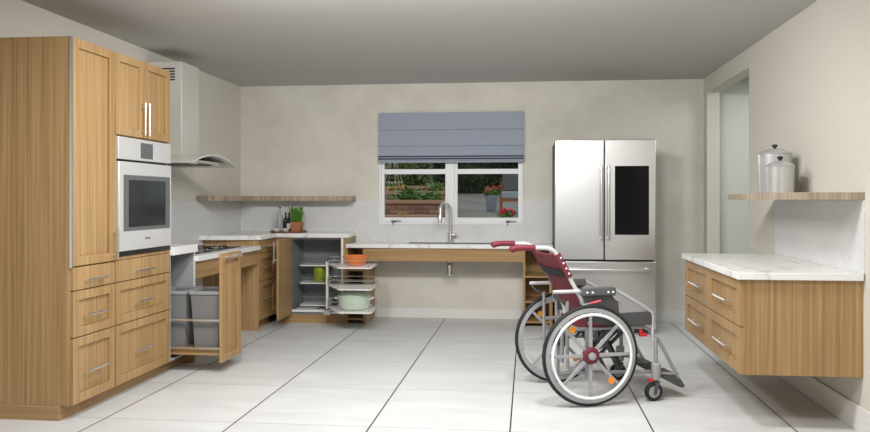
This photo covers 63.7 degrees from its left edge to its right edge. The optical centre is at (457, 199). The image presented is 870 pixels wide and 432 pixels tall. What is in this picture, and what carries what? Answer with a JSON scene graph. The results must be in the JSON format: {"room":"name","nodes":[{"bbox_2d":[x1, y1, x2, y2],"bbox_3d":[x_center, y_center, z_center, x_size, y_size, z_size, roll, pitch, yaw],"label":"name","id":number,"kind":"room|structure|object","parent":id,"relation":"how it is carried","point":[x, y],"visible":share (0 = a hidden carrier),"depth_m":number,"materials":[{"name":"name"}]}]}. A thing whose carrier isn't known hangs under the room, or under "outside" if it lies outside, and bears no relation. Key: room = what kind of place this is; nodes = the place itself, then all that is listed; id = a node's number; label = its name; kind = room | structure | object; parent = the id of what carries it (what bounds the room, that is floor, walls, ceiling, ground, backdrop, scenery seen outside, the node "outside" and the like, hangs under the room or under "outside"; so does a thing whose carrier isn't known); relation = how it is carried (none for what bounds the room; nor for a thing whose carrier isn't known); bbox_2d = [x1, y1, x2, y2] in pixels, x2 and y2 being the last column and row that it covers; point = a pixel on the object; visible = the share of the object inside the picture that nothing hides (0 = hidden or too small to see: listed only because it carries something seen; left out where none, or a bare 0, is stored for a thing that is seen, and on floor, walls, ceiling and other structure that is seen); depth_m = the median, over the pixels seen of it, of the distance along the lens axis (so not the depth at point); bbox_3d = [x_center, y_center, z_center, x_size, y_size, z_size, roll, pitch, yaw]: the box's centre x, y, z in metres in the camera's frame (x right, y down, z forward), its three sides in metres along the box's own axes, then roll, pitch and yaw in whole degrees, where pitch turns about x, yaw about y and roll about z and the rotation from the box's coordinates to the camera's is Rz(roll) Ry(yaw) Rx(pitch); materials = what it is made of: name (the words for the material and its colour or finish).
{"room":"kitchen","nodes":[
{"label":"kitchen","id":0,"kind":"room"},
{"bbox_2d":[0,0,240,285],"bbox_3d":[-2.819,0.010,3.166,0.120,2.440,8.940,0,0,6],"label":"wall","id":1,"kind":"structure","parent":0,"point":[219,99],"depth_m":6.57,"materials":[{"name":"beige paint"}]},
{"bbox_2d":[146,61,235,167],"bbox_3d":[-2.226,-0.691,5.665,0.558,0.828,0.770,0,0,6],"label":"range hood","id":2,"kind":"object","parent":1,"relation":"attached to","point":[184,77],"visible":0.69,"depth_m":5.64,"materials":[{"name":"silver metal"}]},
{"bbox_2d":[171,201,240,244],"bbox_3d":[-2.446,0.222,6.249,0.008,0.417,2.490,0,0,6],"label":"backsplash","id":3,"kind":"structure","parent":1,"relation":"attached to","point":[190,220],"depth_m":6.58,"materials":[{"name":"tile"}]},
{"bbox_2d":[196,196,252,200],"bbox_3d":[-2.261,-0.013,6.977,0.229,0.050,1.004,0,0,6],"label":"wall shelf","id":4,"kind":"object","parent":1,"relation":"attached to","point":[198,198],"visible":0.8,"depth_m":6.56,"materials":[{"name":"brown wood"}]},
{"bbox_2d":[195,245,260,278],"bbox_3d":[-2.188,0.515,5.963,0.561,0.173,1.256,0,0,6],"label":"countertop","id":5,"kind":"structure","parent":1,"relation":"attached to","point":[206,264],"depth_m":5.69,"materials":[{"name":"white stone"}]},
{"bbox_2d":[195,245,240,253],"bbox_3d":[-2.231,0.416,5.881,0.410,0.024,1.020,0,0,6],"label":"cooktop","id":6,"kind":"object","parent":5,"relation":"in","point":[201,248],"visible":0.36,"depth_m":6.04,"materials":[{"name":"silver metal"}]},
{"bbox_2d":[290,222,303,230],"bbox_3d":[-1.655,0.277,7.190,0.108,0.098,0.108,0,0,6],"label":"pot","id":7,"kind":"object","parent":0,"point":[295,226],"depth_m":7.14,"materials":[{"name":"brown ceramic"}]},
{"bbox_2d":[22,0,817,86],"bbox_3d":[0.295,-1.260,2.855,6.380,0.100,8.940,0,0,6],"label":"ceiling","id":8,"kind":"structure","parent":0,"point":[242,43],"depth_m":5.19,"materials":[{"name":"grey paint"}]},
{"bbox_2d":[0,315,856,431],"bbox_3d":[0.295,1.280,2.855,6.380,0.100,8.940,0,0,6],"label":"floor","id":9,"kind":"structure","parent":0,"point":[382,374],"depth_m":4.49,"materials":[{"name":"tile"}]},
{"bbox_2d":[0,36,118,420],"bbox_3d":[-2.371,0.160,4.109,0.580,2.140,0.410,0,0,6],"label":"pantry cabinet","id":10,"kind":"object","parent":9,"relation":"on","point":[57,93],"visible":1,"depth_m":3.92,"materials":[{"name":"brown wood"}]},
{"bbox_2d":[104,52,169,399],"bbox_3d":[-2.317,0.161,4.645,0.580,2.139,0.662,0,0,6],"label":"tall cabinet","id":11,"kind":"object","parent":9,"relation":"on","point":[142,89],"visible":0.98,"depth_m":4.59,"materials":[{"name":"brown wood"}]},
{"bbox_2d":[116,136,170,256],"bbox_3d":[-2.314,-0.020,4.653,0.528,0.744,0.636,0,0,6],"label":"wall oven","id":12,"kind":"object","parent":11,"relation":"in","point":[143,176],"visible":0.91,"depth_m":4.57,"materials":[{"name":"silver metal"}]},
{"bbox_2d":[160,250,242,372],"bbox_3d":[-2.073,0.805,5.136,0.952,0.850,0.361,0,0,6],"label":"base cabinet","id":13,"kind":"object","parent":9,"relation":"on","point":[182,266],"visible":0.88,"depth_m":5.10,"materials":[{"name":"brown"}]},
{"bbox_2d":[169,244,197,255],"bbox_3d":[-2.269,0.365,5.156,0.561,0.059,0.363,0,0,6],"label":"countertop","id":14,"kind":"structure","parent":13,"relation":"on","point":[175,249],"depth_m":5.11,"materials":[{"name":"white stone"}]},
{"bbox_2d":[171,286,203,346],"bbox_3d":[-2.033,0.853,5.122,0.228,0.406,0.278,0,0,6],"label":"waste bin","id":15,"kind":"object","parent":13,"relation":"on","point":[182,333],"visible":0.6,"depth_m":5.00,"materials":[{"name":"grey plastic"}]},
{"bbox_2d":[189,286,218,346],"bbox_3d":[-1.782,0.853,5.097,0.228,0.406,0.278,0,0,6],"label":"waste bin","id":16,"kind":"object","parent":13,"relation":"on","point":[205,300],"visible":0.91,"depth_m":4.98,"materials":[{"name":"grey plastic"}]},
{"bbox_2d":[204,238,275,330],"bbox_3d":[-2.096,0.804,6.815,0.572,0.851,0.455,0,0,6],"label":"base cabinet","id":17,"kind":"object","parent":9,"relation":"on","point":[258,281],"visible":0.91,"depth_m":6.60,"materials":[{"name":"brown wood"}]},
{"bbox_2d":[273,236,354,323],"bbox_3d":[-1.481,0.804,6.996,0.728,0.851,0.788,0,0,6],"label":"base cabinet","id":18,"kind":"object","parent":9,"relation":"on","point":[289,250],"visible":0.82,"depth_m":7.09,"materials":[{"name":"brown wood"}]},
{"bbox_2d":[199,231,355,239],"bbox_3d":[-1.726,0.356,6.937,1.286,0.041,0.961,0,0,6],"label":"countertop","id":19,"kind":"structure","parent":18,"relation":"on","point":[240,235],"depth_m":6.94,"materials":[{"name":"white stone"}]},
{"bbox_2d":[270,230,306,232],"bbox_3d":[-1.745,0.328,7.220,0.372,0.016,0.372,0,0,6],"label":"serving tray","id":20,"kind":"object","parent":19,"relation":"on","point":[272,231],"visible":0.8,"depth_m":7.06,"materials":[{"name":"brown wood"}]},
{"bbox_2d":[277,207,282,230],"bbox_3d":[-1.847,0.201,7.260,0.064,0.250,0.064,0,0,6],"label":"bottle","id":21,"kind":"object","parent":20,"relation":"on","point":[279,217],"visible":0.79,"depth_m":7.24,"materials":[{"name":"clear glass"}]},
{"bbox_2d":[283,212,286,227],"bbox_3d":[-1.789,0.229,7.264,0.048,0.195,0.048,0,0,6],"label":"bottle","id":22,"kind":"object","parent":20,"relation":"on","point":[285,218],"visible":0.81,"depth_m":7.24,"materials":[{"name":"black glass"}]},
{"bbox_2d":[287,212,290,230],"bbox_3d":[-1.744,0.229,7.229,0.049,0.195,0.049,0,0,6],"label":"bottle","id":23,"kind":"object","parent":20,"relation":"on","point":[288,219],"visible":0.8,"depth_m":7.21,"materials":[{"name":"black glass"}]},
{"bbox_2d":[289,206,304,230],"bbox_3d":[-1.659,0.191,7.197,0.157,0.271,0.163,0,0,-17],"label":"potted herb","id":24,"kind":"object","parent":20,"relation":"on","point":[296,225],"visible":1,"depth_m":7.15,"materials":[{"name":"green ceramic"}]},
{"bbox_2d":[292,257,376,314],"bbox_3d":[-1.196,0.838,6.865,0.490,0.563,1.207,0,0,-44],"label":"shelving","id":25,"kind":"object","parent":18,"relation":"in","point":[307,306],"visible":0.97,"depth_m":6.79,"materials":[{"name":"white metal"}]},
{"bbox_2d":[299,293,333,305],"bbox_3d":[-1.455,1.029,7.210,0.334,0.102,0.224,0,0,6],"label":"basket","id":26,"kind":"object","parent":25,"relation":"on","point":[307,303],"depth_m":7.20,"materials":[{"name":"silver metal"}]},
{"bbox_2d":[299,274,333,283],"bbox_3d":[-1.455,0.819,7.210,0.334,0.072,0.224,0,0,6],"label":"basket","id":27,"kind":"object","parent":25,"relation":"on","point":[307,281],"depth_m":7.13,"materials":[{"name":"silver metal"}]},
{"bbox_2d":[299,257,333,265],"bbox_3d":[-1.455,0.636,7.210,0.334,0.077,0.224,0,0,6],"label":"basket","id":28,"kind":"object","parent":25,"relation":"on","point":[304,264],"depth_m":7.16,"materials":[{"name":"silver metal"}]},
{"bbox_2d":[313,266,325,281],"bbox_3d":[-1.425,0.759,7.208,0.124,0.165,0.124,0,0,6],"label":"canister","id":29,"kind":"object","parent":25,"relation":"on","point":[319,271],"visible":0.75,"depth_m":7.15,"materials":[{"name":"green ceramic"}]},
{"bbox_2d":[328,298,376,313],"bbox_3d":[-1.023,1.001,6.625,0.509,0.087,0.424,0,0,6],"label":"tray","id":30,"kind":"object","parent":25,"relation":"on","point":[370,310],"depth_m":6.47,"materials":[{"name":"silver metal"}]},
{"bbox_2d":[328,276,376,290],"bbox_3d":[-1.023,0.788,6.625,0.509,0.087,0.424,0,0,6],"label":"tray","id":31,"kind":"object","parent":25,"relation":"on","point":[350,287],"depth_m":6.54,"materials":[{"name":"silver metal"}]},
{"bbox_2d":[328,257,376,268],"bbox_3d":[-1.023,0.595,6.625,0.509,0.077,0.424,0,0,6],"label":"tray","id":32,"kind":"object","parent":25,"relation":"on","point":[336,265],"depth_m":6.52,"materials":[{"name":"silver metal"}]},
{"bbox_2d":[334,291,374,310],"bbox_3d":[-0.981,0.931,6.630,0.320,0.203,0.320,0,0,-42],"label":"casserole","id":33,"kind":"object","parent":25,"relation":"on","point":[348,297],"visible":0.78,"depth_m":6.51,"materials":[{"name":"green ceramic"}]},
{"bbox_2d":[343,255,368,265],"bbox_3d":[-0.967,0.576,6.629,0.252,0.092,0.252,0,0,6],"label":"bowl","id":34,"kind":"object","parent":25,"relation":"on","point":[352,259],"visible":0.82,"depth_m":6.55,"materials":[{"name":"orange ceramic"}]},
{"bbox_2d":[345,248,374,323],"bbox_3d":[-0.995,0.853,7.138,0.206,0.754,0.408,0,0,6],"label":"open shelf unit","id":35,"kind":"object","parent":9,"relation":"on","point":[350,274],"visible":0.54,"depth_m":7.09,"materials":[{"name":"brown wood"}]},
{"bbox_2d":[523,250,552,326],"bbox_3d":[0.791,0.853,6.960,0.281,0.754,0.408,0,0,6],"label":"open shelf unit","id":36,"kind":"object","parent":9,"relation":"on","point":[532,271],"visible":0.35,"depth_m":7.14,"materials":[{"name":"brown wood"}]},
{"bbox_2d":[346,241,552,261],"bbox_3d":[-0.077,0.521,7.036,2.030,0.167,0.436,0,0,6],"label":"countertop","id":37,"kind":"structure","parent":36,"relation":"on","point":[382,251],"depth_m":6.85,"materials":[{"name":"white stone"}]},
{"bbox_2d":[438,202,456,242],"bbox_3d":[-0.124,0.229,7.138,0.231,0.418,0.099,0,0,-37],"label":"faucet","id":38,"kind":"object","parent":37,"relation":"on","point":[450,234],"visible":1,"depth_m":7.17,"materials":[{"name":"silver metal"}]},
{"bbox_2d":[407,242,490,243],"bbox_3d":[-0.080,0.516,7.043,0.839,0.156,0.199,0,0,6],"label":"sink","id":39,"kind":"object","parent":37,"relation":"in","point":[410,242],"visible":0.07,"depth_m":7.15,"materials":[{"name":"silver metal"}]},
{"bbox_2d":[447,262,455,275],"bbox_3d":[-0.060,0.681,7.130,0.087,0.174,0.233,0,0,6],"label":"drain pipe","id":40,"kind":"object","parent":39,"relation":"attached to","point":[449,264],"visible":0.84,"depth_m":7.02,"materials":[{"name":"silver metal"}]},
{"bbox_2d":[490,241,684,405],"bbox_3d":[0.808,0.749,4.457,1.130,0.962,0.640,0,0,-12],"label":"wheelchair","id":41,"kind":"object","parent":9,"relation":"on","point":[594,308],"visible":1,"depth_m":4.24,"materials":[{"name":"silver metal"}]},
{"bbox_2d":[616,345,623,361],"bbox_3d":[1.107,1.049,4.780,0.058,0.102,0.058,0,0,-12],"label":"socket","id":42,"kind":"object","parent":41,"relation":"attached to","point":[619,348],"depth_m":4.76,"materials":[{"name":"grey plastic"}]},
{"bbox_2d":[651,362,660,379],"bbox_3d":[1.211,1.049,4.281,0.058,0.102,0.058,0,0,-12],"label":"socket","id":43,"kind":"object","parent":41,"relation":"attached to","point":[655,366],"depth_m":4.26,"materials":[{"name":"grey plastic"}]},
{"bbox_2d":[552,139,655,332],"bbox_3d":[1.375,0.341,6.705,0.910,1.778,0.764,0,0,6],"label":"refrigerator","id":44,"kind":"object","parent":9,"relation":"on","point":[604,191],"visible":0.84,"depth_m":6.39,"materials":[{"name":"silver metal"}]},
{"bbox_2d":[241,78,748,316],"bbox_3d":[0.695,0.010,7.247,6.060,2.440,0.120,0,0,6],"label":"wall","id":45,"kind":"structure","parent":0,"point":[308,140],"depth_m":7.20,"materials":[{"name":"paint"}]},
{"bbox_2d":[253,196,355,200],"bbox_3d":[-1.596,-0.013,7.304,1.029,0.050,0.219,0,0,6],"label":"wall shelf","id":46,"kind":"object","parent":45,"relation":"attached to","point":[255,198],"visible":1,"depth_m":7.20,"materials":[{"name":"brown wood"}]},
{"bbox_2d":[241,201,551,242],"bbox_3d":[-0.651,0.227,7.317,3.352,0.427,0.008,0,0,6],"label":"backsplash","id":47,"kind":"structure","parent":45,"relation":"attached to","point":[360,217],"depth_m":7.33,"materials":[{"name":"tile"}]},
{"bbox_2d":[379,160,522,224],"bbox_3d":[-0.075,-0.283,7.304,1.503,1.094,0.140,0,0,6],"label":"window","id":48,"kind":"structure","parent":45,"relation":"in","point":[451,171],"depth_m":7.27,"materials":[{"name":"white paint"}]},
{"bbox_2d":[378,111,523,162],"bbox_3d":[-0.079,-0.642,7.228,1.505,0.521,0.068,0,0,6],"label":"blind","id":49,"kind":"object","parent":45,"relation":"attached to","point":[428,137],"visible":1,"depth_m":7.21,"materials":[{"name":"fabric"}]},
{"bbox_2d":[376,308,684,321],"bbox_3d":[0.794,1.173,7.168,3.314,0.115,0.016,0,0,6],"label":"baseboard","id":50,"kind":"structure","parent":45,"relation":"attached to","point":[661,315],"depth_m":7.23,"materials":[{"name":"white paint"}]},
{"bbox_2d":[704,0,869,411],"bbox_3d":[2.081,0.010,2.616,0.120,2.440,8.820,0,0,6],"label":"wall","id":51,"kind":"structure","parent":0,"point":[809,77],"depth_m":4.37,"materials":[{"name":"beige paint"}]},
{"bbox_2d":[685,260,862,377],"bbox_3d":[1.861,0.679,4.358,0.661,0.508,1.317,0,0,6],"label":"drawer cabinet","id":52,"kind":"object","parent":51,"relation":"attached to","point":[756,327],"visible":0.91,"depth_m":3.71,"materials":[{"name":"brown wood"}]},
{"bbox_2d":[682,253,863,280],"bbox_3d":[1.865,0.406,4.354,0.636,0.037,1.364,0,0,6],"label":"countertop","id":53,"kind":"structure","parent":52,"relation":"on","point":[737,266],"depth_m":4.00,"materials":[{"name":"white stone"}]},
{"bbox_2d":[728,192,864,199],"bbox_3d":[2.018,-0.019,4.306,0.339,0.040,1.279,0,0,6],"label":"wall shelf","id":54,"kind":"object","parent":51,"relation":"attached to","point":[792,195],"visible":1,"depth_m":3.69,"materials":[{"name":"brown wood"}]},
{"bbox_2d":[757,144,791,192],"bbox_3d":[2.064,-0.201,4.562,0.210,0.322,0.210,0,0,6],"label":"canister","id":55,"kind":"object","parent":54,"relation":"on","point":[767,156],"visible":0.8,"depth_m":4.51,"materials":[{"name":"silver metal"}]},
{"bbox_2d":[765,156,794,192],"bbox_3d":[2.003,-0.155,4.352,0.170,0.232,0.170,0,0,6],"label":"canister","id":56,"kind":"object","parent":54,"relation":"on","point":[780,175],"visible":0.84,"depth_m":4.29,"materials":[{"name":"silver metal"}]},
{"bbox_2d":[775,200,865,273],"bbox_3d":[2.185,0.195,4.306,0.008,0.385,1.325,0,0,6],"label":"backsplash","id":57,"kind":"structure","parent":51,"relation":"attached to","point":[832,233],"depth_m":4.15,"materials":[{"name":"tile"}]},
{"bbox_2d":[779,376,869,431],"bbox_3d":[1.941,1.160,1.903,0.016,0.140,7.373,0,0,6],"label":"baseboard","id":58,"kind":"structure","parent":51,"relation":"attached to","point":[855,416],"depth_m":3.99,"materials":[{"name":"white paint"}]},
{"label":"outside","id":59,"kind":"structure","parent":0,"visible":0},
{"bbox_2d":[458,193,517,217],"bbox_3d":[-0.927,0.288,20.876,22.000,1.282,26.640,0,0,6],"label":"patio","id":60,"kind":"structure","parent":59,"point":[473,205],"depth_m":22.29,"materials":[{"name":"concrete"}]},
{"bbox_2d":[385,163,434,185],"bbox_3d":[-3.496,-0.925,21.916,5.889,2.954,1.740,0,0,6],"label":"hedge","id":61,"kind":"object","parent":60,"relation":"on","point":[407,179],"visible":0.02,"depth_m":21.22,"materials":[{"name":"green plant"}]},
{"bbox_2d":[385,215,436,216],"bbox_3d":[-1.602,0.507,13.124,2.400,0.445,0.400,0,0,6],"label":"ledge","id":62,"kind":"object","parent":60,"relation":"on","point":[385,215],"visible":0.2,"depth_m":12.85,"materials":[{"name":"beige stone"}]},
{"bbox_2d":[385,200,444,216],"bbox_3d":[-1.483,0.307,14.922,2.560,0.605,2.480,0,0,6],"label":"raised bed","id":63,"kind":"object","parent":60,"relation":"on","point":[412,207],"visible":0.29,"depth_m":13.65,"materials":[{"name":"brick"}]},
{"bbox_2d":[385,163,404,198],"bbox_3d":[-1.453,-0.390,15.120,0.813,1.065,0.705,0,0,6],"label":"trellis","id":64,"kind":"object","parent":63,"relation":"on","point":[388,182],"visible":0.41,"depth_m":15.09,"materials":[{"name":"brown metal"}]},
{"bbox_2d":[388,189,411,199],"bbox_3d":[-1.240,-0.045,15.405,0.680,0.415,0.720,0,0,6],"label":"plant","id":65,"kind":"object","parent":63,"relation":"on","point":[393,196],"visible":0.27,"depth_m":15.32,"materials":[{"name":"green plant"}]},
{"bbox_2d":[395,186,426,199],"bbox_3d":[-0.961,-0.066,14.748,0.772,0.470,0.731,0,0,6],"label":"plant","id":66,"kind":"object","parent":63,"relation":"on","point":[408,194],"visible":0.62,"depth_m":14.72,"materials":[{"name":"green plant"}]},
{"bbox_2d":[415,190,443,199],"bbox_3d":[-0.628,-0.017,14.533,0.688,0.397,0.701,0,0,6],"label":"plant","id":67,"kind":"object","parent":63,"relation":"in","point":[431,195],"visible":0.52,"depth_m":14.46,"materials":[{"name":"green plant"}]},
{"bbox_2d":[385,191,444,199],"bbox_3d":[-1.453,0.142,17.381,2.530,0.695,1.780,0,0,6],"label":"raised bed","id":68,"kind":"object","parent":60,"relation":"on","point":[387,192],"visible":0.06,"depth_m":16.47,"materials":[{"name":"brick"}]},
{"bbox_2d":[385,181,404,190],"bbox_3d":[-1.552,-0.271,17.152,0.508,0.407,0.494,0,0,-27],"label":"plant","id":69,"kind":"object","parent":68,"relation":"on","point":[393,188],"visible":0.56,"depth_m":17.11,"materials":[{"name":"green plant"}]},
{"bbox_2d":[423,181,444,190],"bbox_3d":[-0.534,-0.263,17.337,0.732,0.391,0.725,0,0,28],"label":"plant","id":70,"kind":"object","parent":68,"relation":"on","point":[434,186],"visible":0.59,"depth_m":17.27,"materials":[{"name":"green plant"}]},
{"bbox_2d":[385,186,444,190],"bbox_3d":[-1.587,0.022,19.555,2.430,0.775,1.880,0,0,6],"label":"raised bed","id":71,"kind":"object","parent":60,"relation":"on","point":[419,187],"visible":0.06,"depth_m":18.59,"materials":[{"name":"brick"}]},
{"bbox_2d":[434,160,517,193],"bbox_3d":[0.915,-1.729,29.616,9.257,3.561,1.973,0,0,6],"label":"hedge","id":72,"kind":"object","parent":60,"relation":"on","point":[467,183],"visible":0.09,"depth_m":29.16,"materials":[{"name":"green plant"}]},
{"bbox_2d":[482,185,499,211],"bbox_3d":[0.965,-0.044,20.014,0.576,0.776,0.604,0,0,6],"label":"flower pot","id":73,"kind":"object","parent":60,"relation":"on","point":[491,200],"visible":0.98,"depth_m":19.88,"materials":[{"name":"grey ceramic"}]},
{"bbox_2d":[495,208,515,217],"bbox_3d":[1.043,0.348,14.978,0.410,0.360,0.413,0,0,31],"label":"flowering plant","id":74,"kind":"object","parent":60,"relation":"on","point":[505,213],"visible":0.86,"depth_m":14.89,"materials":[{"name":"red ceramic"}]},
{"bbox_2d":[499,174,517,211],"bbox_3d":[1.542,-0.198,18.986,0.806,1.150,0.770,0,0,6],"label":"garden chair","id":75,"kind":"object","parent":60,"relation":"on","point":[508,182],"visible":0.45,"depth_m":19.14,"materials":[{"name":"brown wood"}]},
{"bbox_2d":[502,191,517,198],"bbox_3d":[1.535,-0.123,18.921,0.690,0.199,0.640,0,0,6],"label":"seat cushion","id":76,"kind":"object","parent":75,"relation":"on","point":[505,194],"depth_m":18.62,"materials":[{"name":"grey fabric"}]},
{"bbox_2d":[502,174,517,190],"bbox_3d":[1.565,-0.500,19.220,0.690,0.545,0.160,0,0,6],"label":"cushion","id":77,"kind":"object","parent":75,"relation":"on","point":[509,181],"depth_m":19.16,"materials":[{"name":"grey fabric"}]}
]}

